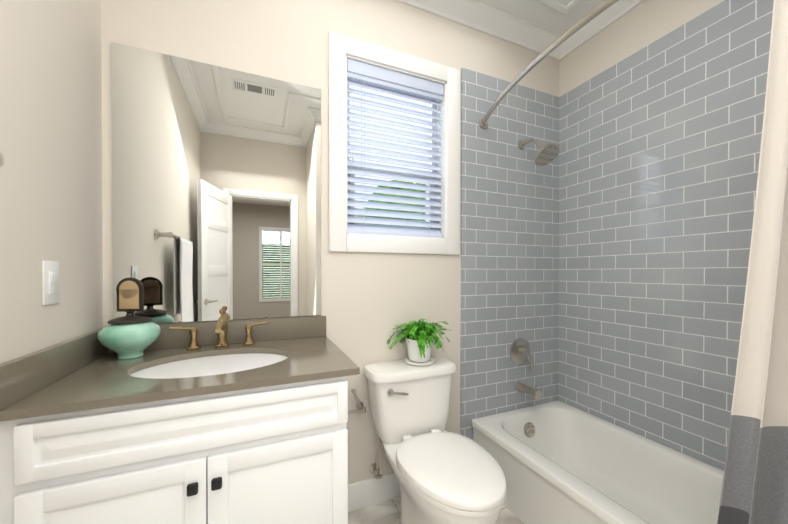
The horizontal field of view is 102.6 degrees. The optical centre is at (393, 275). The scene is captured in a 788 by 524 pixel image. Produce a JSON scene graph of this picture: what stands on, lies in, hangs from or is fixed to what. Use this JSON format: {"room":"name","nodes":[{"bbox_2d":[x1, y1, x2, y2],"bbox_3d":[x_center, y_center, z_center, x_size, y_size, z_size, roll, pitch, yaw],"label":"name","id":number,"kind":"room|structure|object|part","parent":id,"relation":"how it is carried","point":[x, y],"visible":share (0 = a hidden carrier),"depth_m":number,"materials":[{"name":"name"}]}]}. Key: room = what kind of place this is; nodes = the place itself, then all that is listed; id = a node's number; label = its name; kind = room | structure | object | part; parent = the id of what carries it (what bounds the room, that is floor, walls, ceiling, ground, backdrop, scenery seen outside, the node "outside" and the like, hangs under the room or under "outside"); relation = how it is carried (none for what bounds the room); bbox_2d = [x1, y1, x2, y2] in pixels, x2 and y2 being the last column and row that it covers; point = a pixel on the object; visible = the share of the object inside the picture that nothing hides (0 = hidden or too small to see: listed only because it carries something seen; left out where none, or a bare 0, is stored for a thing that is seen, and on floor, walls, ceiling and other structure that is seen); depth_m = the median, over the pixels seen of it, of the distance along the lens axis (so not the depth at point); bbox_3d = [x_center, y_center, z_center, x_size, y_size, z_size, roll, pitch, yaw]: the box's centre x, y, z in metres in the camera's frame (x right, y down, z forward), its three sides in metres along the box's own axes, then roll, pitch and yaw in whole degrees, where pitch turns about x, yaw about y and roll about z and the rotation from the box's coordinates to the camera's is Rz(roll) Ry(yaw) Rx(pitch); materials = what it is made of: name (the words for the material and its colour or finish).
{"room":"bathroom","nodes":[
{"label":"bathroom","id":0,"kind":"room"},
{"bbox_2d":[0,0,102,363],"bbox_3d":[-0.713,-0.167,0.107,0.120,2.750,2.360,0,0,-23],"label":"wall","id":1,"kind":"structure","parent":0,"point":[51,201],"depth_m":0.91,"materials":[{"name":"beige paint"}]},
{"bbox_2d":[0,152,3,166],"bbox_3d":[-0.689,0.059,0.326,0.101,0.629,0.669,0,0,-23],"label":"towel rail","id":2,"kind":"object","parent":1,"relation":"attached to","point":[1,160],"visible":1,"depth_m":0.62,"materials":[{"name":"silver metal"}]},
{"bbox_2d":[42,261,58,305],"bbox_3d":[-0.983,0.021,0.908,0.010,0.125,0.074,0,0,-23],"label":"switch plate","id":3,"kind":"object","parent":1,"relation":"attached to","point":[50,282],"visible":1,"depth_m":0.90,"materials":[{"name":"white plastic"}]},
{"bbox_2d":[101,0,558,483],"bbox_3d":[-0.021,-0.180,1.762,2.694,2.750,0.140,0,0,-23],"label":"wall","id":4,"kind":"structure","parent":0,"point":[370,301],"depth_m":1.60,"materials":[{"name":"beige paint"}]},
{"bbox_2d":[111,42,321,323],"bbox_3d":[-0.724,-0.352,1.380,0.804,1.100,0.006,0,0,-23],"label":"mirror","id":5,"kind":"object","parent":4,"relation":"attached to","point":[216,185],"visible":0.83,"depth_m":1.35,"materials":[{"name":"clear glass"}]},
{"bbox_2d":[348,388,365,413],"bbox_3d":[-0.221,0.623,1.566,0.169,0.136,0.073,0,0,-23],"label":"paper holder","id":6,"kind":"object","parent":4,"relation":"attached to","point":[360,407],"visible":0.83,"depth_m":1.56,"materials":[{"name":"silver metal"}]},
{"bbox_2d":[348,472,399,511],"bbox_3d":[0.033,1.128,1.712,0.786,0.135,0.014,0,0,-23],"label":"baseboard","id":7,"kind":"structure","parent":4,"relation":"attached to","point":[368,492],"depth_m":1.63,"materials":[{"name":"white paint"}]},
{"bbox_2d":[396,0,570,60],"bbox_3d":[0.024,-1.512,1.646,2.454,0.085,0.090,0,0,-23],"label":"crown molding","id":8,"kind":"structure","parent":4,"relation":"attached to","point":[489,20],"depth_m":1.89,"materials":[{"name":"white paint"}]},
{"bbox_2d":[460,67,558,439],"bbox_3d":[0.766,-0.012,2.017,0.807,2.410,0.012,0,0,-23],"label":"wall tile","id":9,"kind":"structure","parent":4,"relation":"attached to","point":[509,240],"depth_m":1.98,"materials":[{"name":"grey tile"}]},
{"bbox_2d":[510,139,559,400],"bbox_3d":[0.861,-0.058,1.912,0.166,1.616,0.253,0,0,-23],"label":"shower fixtures","id":10,"kind":"object","parent":9,"relation":"attached to","point":[520,351],"visible":1,"depth_m":1.96,"materials":[{"name":"silver metal"}]},
{"bbox_2d":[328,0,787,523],"bbox_3d":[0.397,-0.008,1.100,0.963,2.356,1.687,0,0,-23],"label":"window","id":11,"kind":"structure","parent":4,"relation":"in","point":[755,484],"depth_m":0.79,"materials":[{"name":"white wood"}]},
{"bbox_2d":[347,59,443,237],"bbox_3d":[0.016,-0.655,1.730,0.566,0.881,0.068,0,0,-23],"label":"window blind","id":12,"kind":"object","parent":11,"relation":"attached to","point":[368,76],"visible":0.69,"depth_m":1.72,"materials":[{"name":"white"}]},
{"bbox_3d":[0.770,-0.911,1.170,0.216,0.064,1.534,0,0,-23],"label":"rod","id":13,"kind":"part","parent":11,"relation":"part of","materials":[{"name":"silver metal"}]},
{"bbox_2d":[348,497,523,523],"bbox_3d":[0.443,1.233,0.688,2.854,0.060,2.500,0,0,-23],"label":"floor","id":14,"kind":"structure","parent":0,"point":[386,512],"depth_m":1.57,"materials":[{"name":"tile"}]},
{"bbox_2d":[0,309,359,523],"bbox_3d":[-0.611,0.670,1.115,0.851,1.059,0.594,0,0,-23],"label":"bathroom vanity","id":15,"kind":"object","parent":14,"relation":"on","point":[221,420],"visible":0.98,"depth_m":0.88,"materials":[{"name":"white"}]},
{"bbox_2d":[0,316,359,420],"bbox_3d":[-0.615,0.261,1.121,0.851,0.119,0.574,0,0,-23],"label":"countertop","id":16,"kind":"structure","parent":15,"relation":"on","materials":[{"name":"grey stone"}]},
{"bbox_2d":[97,278,160,358],"bbox_3d":[-0.964,0.153,1.155,0.180,0.290,0.180,0,0,-23],"label":"vase","id":17,"kind":"object","parent":16,"relation":"on","point":[130,335],"visible":1,"depth_m":1.13,"materials":[{"name":"green ceramic"}]},
{"bbox_2d":[169,309,268,349],"bbox_3d":[-0.699,0.219,1.273,0.364,0.158,0.165,0,0,-23],"label":"faucet","id":18,"kind":"object","parent":16,"relation":"on","point":[223,334],"depth_m":1.33,"materials":[{"name":"gold metal"}]},
{"bbox_2d":[364,356,506,523],"bbox_3d":[0.182,0.825,1.383,0.468,0.745,0.730,0,0,-23],"label":"toilet","id":19,"kind":"object","parent":14,"relation":"on","point":[443,476],"visible":0.96,"depth_m":1.37,"materials":[{"name":"white ceramic"}]},
{"bbox_2d":[387,319,450,365],"bbox_3d":[0.136,0.334,1.615,0.366,0.231,0.246,0,0,-23],"label":"plant","id":20,"kind":"object","parent":19,"relation":"on","point":[418,338],"visible":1,"depth_m":1.58,"materials":[{"name":"green plant"}]},
{"bbox_2d":[471,400,723,523],"bbox_3d":[1.094,1.029,1.323,0.728,0.338,1.532,0,0,-23],"label":"tub","id":21,"kind":"object","parent":14,"relation":"on","point":[559,462],"visible":0.9,"depth_m":1.57,"materials":[{"name":"white ceramic"}]},
{"bbox_2d":[477,0,605,34],"bbox_3d":[0.443,-1.597,0.666,2.854,0.100,2.500,0,0,-23],"label":"ceiling","id":22,"kind":"structure","parent":0,"point":[537,13],"depth_m":1.86,"materials":[{"name":"white paint"}]},
{"bbox_2d":[535,0,571,13],"bbox_3d":[0.105,-1.545,1.457,1.994,0.016,0.040,0,0,-23],"label":"trim","id":23,"kind":"structure","parent":22,"relation":"attached to","point":[557,5],"depth_m":1.80,"materials":[{"name":"white paint"}]},
{"bbox_2d":[569,0,581,7],"bbox_3d":[1.212,-1.544,1.354,0.040,0.016,0.960,0,0,-23],"label":"trim","id":24,"kind":"structure","parent":22,"relation":"attached to","point":[572,3],"depth_m":1.79,"materials":[{"name":"white paint"}]},
{"bbox_2d":[559,0,723,96],"bbox_3d":[1.497,-0.178,1.486,0.120,2.750,1.560,0,0,-23],"label":"wall","id":25,"kind":"structure","parent":0,"point":[640,26],"depth_m":1.77,"materials":[{"name":"beige paint"}]},
{"bbox_2d":[560,0,644,51],"bbox_3d":[1.422,-1.510,1.384,0.090,0.085,1.450,0,0,-23],"label":"crown molding","id":26,"kind":"structure","parent":25,"relation":"attached to","point":[620,8],"depth_m":1.88,"materials":[{"name":"white paint"}]},
{"bbox_2d":[558,0,773,469],"bbox_3d":[1.438,-0.008,1.456,0.012,2.410,1.548,0,0,-23],"label":"wall tiles","id":27,"kind":"structure","parent":25,"relation":"attached to","point":[659,145],"depth_m":1.59,"materials":[{"name":"grey tile"}]},
{"label":"outside","id":28,"kind":"structure","parent":0,"visible":0},
{"bbox_2d":[358,180,425,227],"bbox_3d":[0.765,-0.978,8.169,5.134,3.190,3.413,0,0,-23],"label":"trees","id":29,"kind":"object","parent":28,"point":[397,203],"depth_m":6.79,"materials":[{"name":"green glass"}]}
]}

